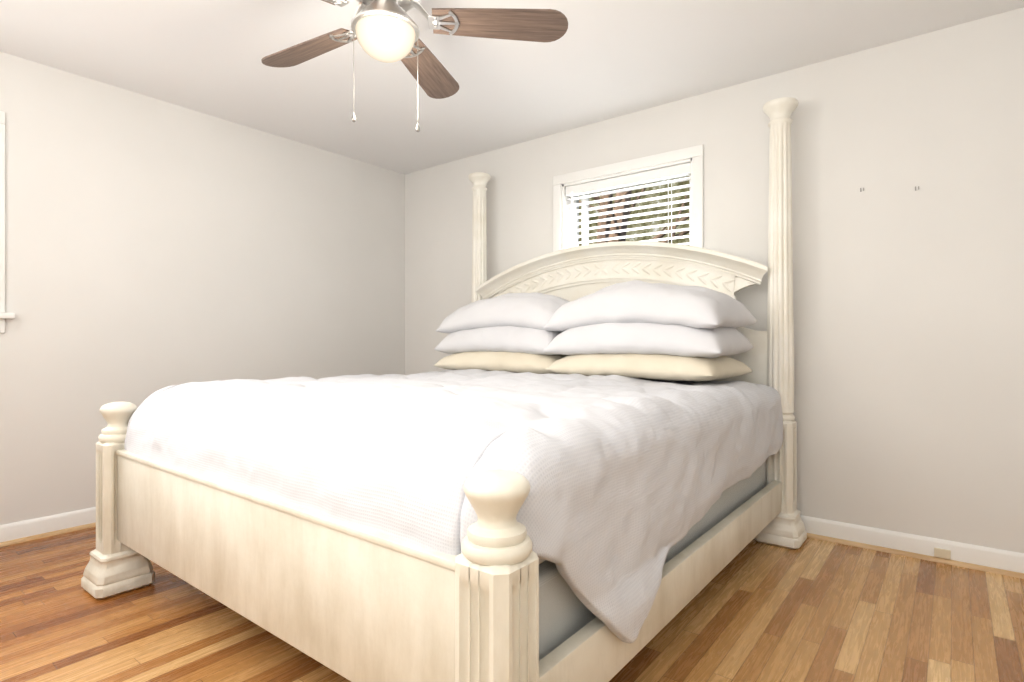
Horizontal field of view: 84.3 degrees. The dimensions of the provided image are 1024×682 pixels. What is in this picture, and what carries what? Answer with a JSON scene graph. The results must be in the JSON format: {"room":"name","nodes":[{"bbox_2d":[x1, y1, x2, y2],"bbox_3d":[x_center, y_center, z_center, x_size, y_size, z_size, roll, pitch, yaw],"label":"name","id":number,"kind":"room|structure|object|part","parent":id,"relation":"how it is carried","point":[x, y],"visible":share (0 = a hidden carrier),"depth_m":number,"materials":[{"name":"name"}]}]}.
{"room":"bedroom","nodes":[
{"label":"bedroom","id":0,"kind":"room"},
{"bbox_2d":[0,52,404,524],"bbox_3d":[-2.261,-0.210,3.283,0.180,2.440,4.130,0,0,38],"label":"wall","id":1,"kind":"structure","parent":0,"point":[152,245],"depth_m":3.33,"materials":[{"name":"paint"}]},
{"bbox_2d":[0,507,95,541],"bbox_3d":[-2.129,0.960,3.294,0.014,0.100,3.950,0,0,38],"label":"baseboard","id":2,"kind":"structure","parent":1,"relation":"attached to","point":[26,528],"depth_m":2.93,"materials":[{"name":"white wood"}]},
{"bbox_2d":[0,522,95,546],"bbox_3d":[-2.117,1.000,3.285,0.017,0.019,3.950,0,0,38],"label":"molding","id":3,"kind":"structure","parent":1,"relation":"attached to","point":[40,536],"depth_m":2.92,"materials":[{"name":"brown wood"}]},
{"bbox_2d":[0,527,1023,681],"bbox_3d":[-0.441,1.060,1.975,4.660,0.100,4.310,0,0,38],"label":"floor","id":4,"kind":"structure","parent":0,"point":[808,610],"depth_m":1.99,"materials":[{"name":"brown wood"}]},
{"bbox_2d":[81,97,806,681],"bbox_3d":[-0.132,-0.101,2.597,2.230,2.221,2.460,0,0,38],"label":"bed","id":5,"kind":"object","parent":4,"relation":"on","point":[573,465],"visible":1,"depth_m":1.69,"materials":[{"name":"fabric"}]},
{"bbox_3d":[-0.825,0.622,1.710,1.920,0.367,0.056,0,0,38],"label":"footboard","id":6,"kind":"part","parent":5,"relation":"part of","materials":[{"name":"beige wood"}]},
{"bbox_2d":[124,365,783,643],"bbox_3d":[-0.145,0.454,2.559,2.128,0.604,2.198,0,0,38],"label":"comforter","id":7,"kind":"object","parent":5,"relation":"on","point":[625,484],"depth_m":1.54,"materials":[{"name":"white fabric"}]},
{"bbox_2d":[433,344,602,374],"bbox_3d":[0.033,0.108,3.374,0.874,0.170,0.535,0,0,36],"label":"pillow","id":8,"kind":"object","parent":5,"relation":"on","point":[477,358],"depth_m":3.16,"materials":[{"name":"beige fabric"}]},
{"bbox_2d":[434,317,605,355],"bbox_3d":[0.036,-0.027,3.397,0.883,0.212,0.557,0,0,39],"label":"pillow","id":9,"kind":"object","parent":5,"relation":"on","point":[468,336],"depth_m":3.18,"materials":[{"name":"white fabric"}]},
{"bbox_2d":[435,292,608,333],"bbox_3d":[0.053,-0.170,3.411,0.894,0.247,0.554,0,0,37],"label":"pillow","id":10,"kind":"object","parent":5,"relation":"on","point":[509,313],"depth_m":3.19,"materials":[{"name":"white fabric"}]},
{"bbox_3d":[0.532,-0.439,3.447,1.943,0.303,0.096,0,0,38],"label":"headboard crown","id":11,"kind":"part","parent":5,"relation":"part of","materials":[{"name":"beige wood"}]},
{"bbox_2d":[543,312,753,358],"bbox_3d":[0.685,-0.030,2.865,0.897,0.219,0.570,0,0,37],"label":"pillow","id":12,"kind":"object","parent":5,"relation":"on","point":[573,335],"depth_m":2.65,"materials":[{"name":"white fabric"}]},
{"bbox_2d":[545,346,752,381],"bbox_3d":[0.675,0.109,2.849,0.874,0.164,0.536,0,0,40],"label":"pillow","id":13,"kind":"object","parent":5,"relation":"on","point":[629,363],"depth_m":2.63,"materials":[{"name":"beige fabric"}]},
{"bbox_2d":[543,280,757,331],"bbox_3d":[0.692,-0.182,2.886,0.914,0.263,0.564,0,0,40],"label":"pillow","id":14,"kind":"object","parent":5,"relation":"on","point":[635,305],"depth_m":2.66,"materials":[{"name":"white fabric"}]},
{"bbox_2d":[0,111,1023,578],"bbox_3d":[-0.450,-0.061,2.093,4.460,2.142,4.096,0,0,38],"label":"trim","id":15,"kind":"structure","parent":0,"point":[562,215],"depth_m":3.29,"materials":[{"name":"white wood"}]},
{"bbox_3d":[-2.870,-0.586,2.439,0.220,1.092,1.074,0,0,38],"label":"window trim casing","id":16,"kind":"part","parent":15,"relation":"part of","materials":[{"name":"white wood"}]},
{"bbox_3d":[0.744,-0.730,3.645,1.034,0.804,0.179,0,0,38],"label":"window trim casing","id":17,"kind":"part","parent":15,"relation":"part of","materials":[{"name":"white wood"}]},
{"bbox_2d":[0,0,1023,173],"bbox_3d":[-0.441,-1.480,1.975,4.660,0.100,4.310,0,0,38],"label":"ceiling","id":18,"kind":"structure","parent":0,"point":[600,60],"depth_m":2.85,"materials":[{"name":"white paint"}]},
{"bbox_2d":[261,0,567,131],"bbox_3d":[-0.489,-1.087,2.018,1.231,0.687,1.246,0,0,38],"label":"ceiling fan","id":19,"kind":"object","parent":18,"relation":"hanging from","point":[386,31],"visible":1,"depth_m":2.04,"materials":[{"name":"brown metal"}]},
{"bbox_3d":[-0.760,-1.145,1.752,0.210,0.040,0.492,0,0,38],"label":"blade","id":20,"kind":"part","parent":19,"relation":"part of","materials":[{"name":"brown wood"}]},
{"bbox_3d":[-0.800,-1.145,2.220,0.493,0.040,0.176,0,0,38],"label":"blade","id":21,"kind":"part","parent":19,"relation":"part of","materials":[{"name":"brown wood"}]},
{"bbox_3d":[-0.449,-1.264,2.013,0.280,0.331,0.280,0,0,38],"label":"motor","id":22,"kind":"part","parent":19,"relation":"part of","materials":[{"name":"silver metal"}]},
{"bbox_3d":[-0.449,-1.054,2.013,0.210,0.103,0.210,0,0,38],"label":"globe","id":23,"kind":"part","parent":19,"relation":"part of"},
{"bbox_3d":[-0.295,-1.145,1.643,0.463,0.040,0.326,0,0,38],"label":"blade","id":24,"kind":"part","parent":19,"relation":"part of","materials":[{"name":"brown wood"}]},
{"bbox_3d":[-0.356,-1.145,2.404,0.297,0.040,0.475,0,0,38],"label":"blade","id":25,"kind":"part","parent":19,"relation":"part of","materials":[{"name":"brown wood"}]},
{"bbox_3d":[-0.052,-1.145,2.045,0.417,0.040,0.396,0,0,38],"label":"blade","id":26,"kind":"part","parent":19,"relation":"part of","materials":[{"name":"brown wood"}]},
{"bbox_2d":[405,7,1023,552],"bbox_3d":[0.831,-0.210,3.602,4.660,2.440,0.180,0,0,38],"label":"wall","id":27,"kind":"structure","parent":0,"point":[909,351],"depth_m":2.76,"materials":[{"name":"paint"}]},
{"bbox_2d":[572,180,690,246],"bbox_3d":[0.768,-0.730,3.676,0.880,0.650,0.040,0,0,38],"label":"window","id":28,"kind":"structure","parent":27,"relation":"in","point":[577,221],"depth_m":3.91,"materials":[{"name":"clear glass"}]},
{"bbox_2d":[566,162,690,246],"bbox_3d":[0.724,-0.731,3.620,0.872,0.644,0.074,0,0,38],"label":"window blinds","id":29,"kind":"object","parent":28,"relation":"attached to","point":[646,177],"visible":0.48,"depth_m":3.58,"materials":[{"name":"white plastic"}]},
{"bbox_2d":[800,515,1023,572],"bbox_3d":[0.771,0.960,3.526,4.300,0.100,0.014,0,0,38],"label":"baseboard","id":30,"kind":"structure","parent":27,"relation":"attached to","point":[987,556],"depth_m":2.65,"materials":[{"name":"white wood"}]},
{"bbox_2d":[934,547,950,558],"bbox_3d":[1.962,0.968,2.580,0.060,0.040,0.010,0,0,38],"label":"cable plate","id":31,"kind":"object","parent":30,"relation":"attached to","point":[942,553],"visible":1,"depth_m":2.58,"materials":[{"name":"beige plastic"}]},
{"label":"outside","id":32,"kind":"structure","parent":0,"visible":0},
{"bbox_2d":[579,176,689,245],"bbox_3d":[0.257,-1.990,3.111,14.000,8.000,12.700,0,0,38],"label":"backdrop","id":33,"kind":"structure","parent":32,"point":[657,229],"depth_m":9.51,"materials":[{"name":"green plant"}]},
{"bbox_2d":[579,186,689,242],"bbox_3d":[1.399,-1.045,6.459,3.734,6.132,1.221,0,0,38],"label":"tree","id":34,"kind":"object","parent":33,"relation":"on","point":[658,236],"visible":0.1,"depth_m":6.40,"materials":[{"name":"green plant"}]},
{"bbox_2d":[590,183,689,242],"bbox_3d":[1.362,-1.247,8.524,2.757,6.531,1.073,0,0,38],"label":"tree","id":35,"kind":"object","parent":33,"relation":"on","point":[602,236],"visible":0.02,"depth_m":8.30,"materials":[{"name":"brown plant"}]}
]}

